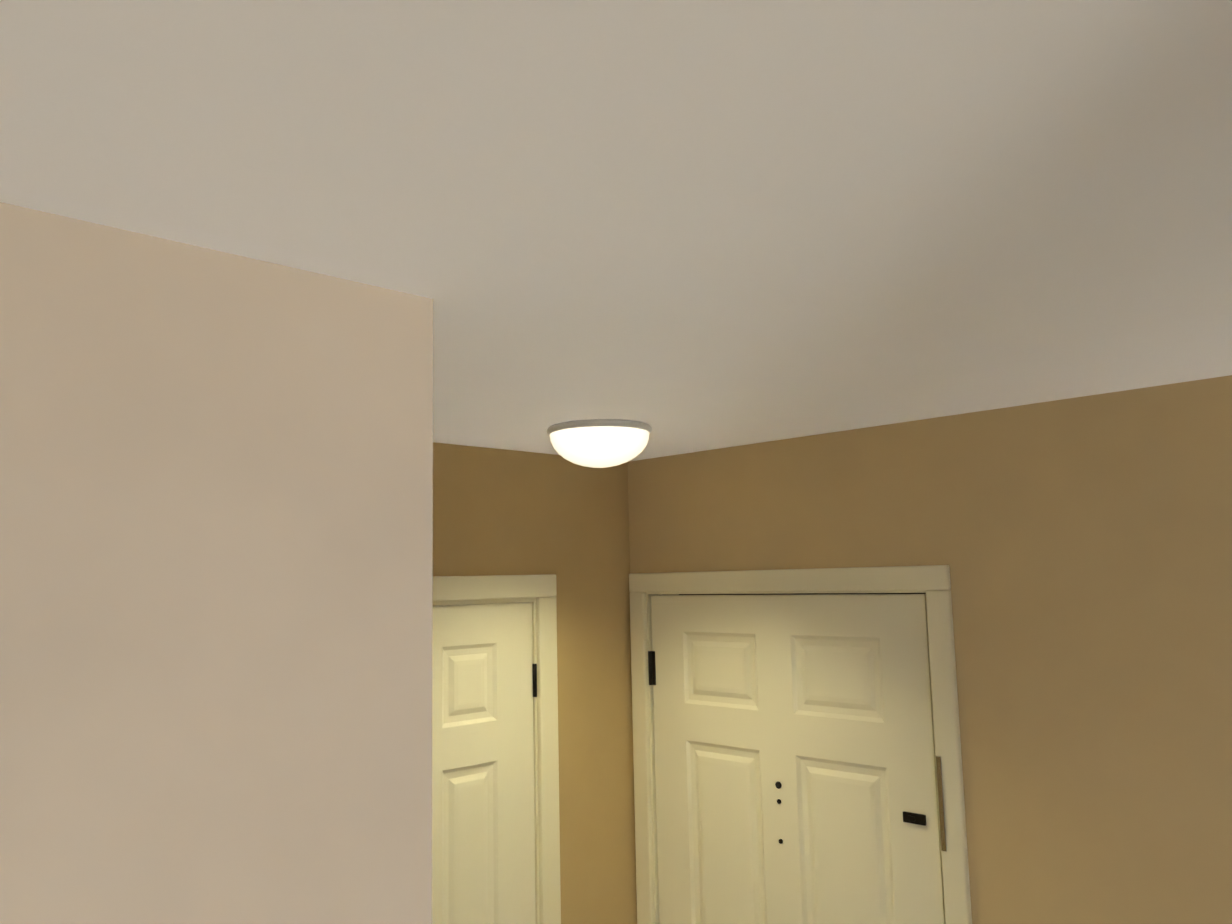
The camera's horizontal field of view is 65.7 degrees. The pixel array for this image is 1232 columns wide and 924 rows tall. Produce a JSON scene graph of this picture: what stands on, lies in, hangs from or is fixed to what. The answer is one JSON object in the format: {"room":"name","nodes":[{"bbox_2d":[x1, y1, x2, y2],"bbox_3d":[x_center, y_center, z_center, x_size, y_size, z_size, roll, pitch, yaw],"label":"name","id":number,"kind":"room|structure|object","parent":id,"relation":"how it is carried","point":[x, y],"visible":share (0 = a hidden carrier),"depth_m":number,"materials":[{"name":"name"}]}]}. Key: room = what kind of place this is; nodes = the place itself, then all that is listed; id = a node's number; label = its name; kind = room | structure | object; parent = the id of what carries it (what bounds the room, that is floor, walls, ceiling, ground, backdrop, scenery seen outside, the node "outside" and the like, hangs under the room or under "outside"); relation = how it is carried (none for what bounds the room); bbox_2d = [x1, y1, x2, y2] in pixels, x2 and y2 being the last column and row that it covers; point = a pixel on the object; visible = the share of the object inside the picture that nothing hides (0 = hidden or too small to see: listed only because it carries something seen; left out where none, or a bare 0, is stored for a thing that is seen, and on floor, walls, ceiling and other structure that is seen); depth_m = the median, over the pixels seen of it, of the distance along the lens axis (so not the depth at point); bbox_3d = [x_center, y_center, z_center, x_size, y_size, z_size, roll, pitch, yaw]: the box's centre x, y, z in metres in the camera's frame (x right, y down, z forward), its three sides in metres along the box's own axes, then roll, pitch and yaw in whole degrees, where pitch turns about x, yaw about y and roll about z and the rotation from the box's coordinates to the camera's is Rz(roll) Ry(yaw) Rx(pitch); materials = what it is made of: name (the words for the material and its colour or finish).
{"room":"entryway","nodes":[
{"label":"entryway","id":0,"kind":"room"},
{"bbox_2d":[0,202,432,923],"bbox_3d":[-0.675,0.993,0.960,0.844,2.440,0.468,6,-10,-44],"label":"wall","id":1,"kind":"structure","parent":0,"point":[216,534],"depth_m":1.00,"materials":[{"name":"beige paint"}]},
{"bbox_2d":[433,442,636,923],"bbox_3d":[-0.707,1.144,2.186,2.047,2.440,0.120,6,-10,-44],"label":"wall","id":2,"kind":"structure","parent":0,"point":[514,512],"depth_m":2.77,"materials":[{"name":"beige paint"}]},
{"bbox_2d":[432,602,536,923],"bbox_3d":[-0.457,1.357,2.305,0.726,1.995,0.099,6,-10,-44],"label":"closet door","id":3,"kind":"structure","parent":2,"relation":"in","point":[484,680],"depth_m":2.52,"materials":[{"name":"beige wood"}]},
{"bbox_2d":[432,574,560,923],"bbox_3d":[-0.506,1.336,2.352,0.866,2.091,0.149,6,-10,-44],"label":"door frame","id":4,"kind":"structure","parent":2,"relation":"attached to","point":[539,592],"depth_m":2.63,"materials":[{"name":"beige wood"}]},
{"bbox_2d":[0,0,1231,461],"bbox_3d":[-0.394,-0.671,-1.717,7.917,0.200,8.585,6,-10,-44],"label":"ceiling","id":5,"kind":"structure","parent":0,"point":[684,226],"depth_m":0.88,"materials":[{"name":"paint"}]},
{"bbox_2d":[547,419,651,467],"bbox_3d":[-0.039,-0.035,2.306,0.252,0.097,0.252,6,-10,-44],"label":"ceiling lamp","id":6,"kind":"object","parent":5,"relation":"attached to","point":[598,443],"visible":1,"depth_m":2.22,"materials":[{"name":"white glass"}]},
{"bbox_2d":[627,375,1231,923],"bbox_3d":[2.307,0.898,0.717,0.150,2.440,8.235,6,-10,-44],"label":"wall","id":7,"kind":"structure","parent":0,"point":[1081,547],"depth_m":2.04,"materials":[{"name":"beige paint"}]},
{"bbox_2d":[648,594,945,923],"bbox_3d":[0.429,1.352,2.460,0.114,2.000,0.904,6,-10,-44],"label":"front door","id":8,"kind":"structure","parent":7,"relation":"in","point":[795,770],"depth_m":2.50,"materials":[{"name":"beige wood"}]},
{"bbox_2d":[629,565,971,923],"bbox_3d":[0.484,1.336,2.511,0.190,2.094,1.036,6,-10,-44],"label":"door frame","id":9,"kind":"structure","parent":7,"relation":"attached to","point":[932,583],"depth_m":2.44,"materials":[{"name":"beige wood"}]}
]}

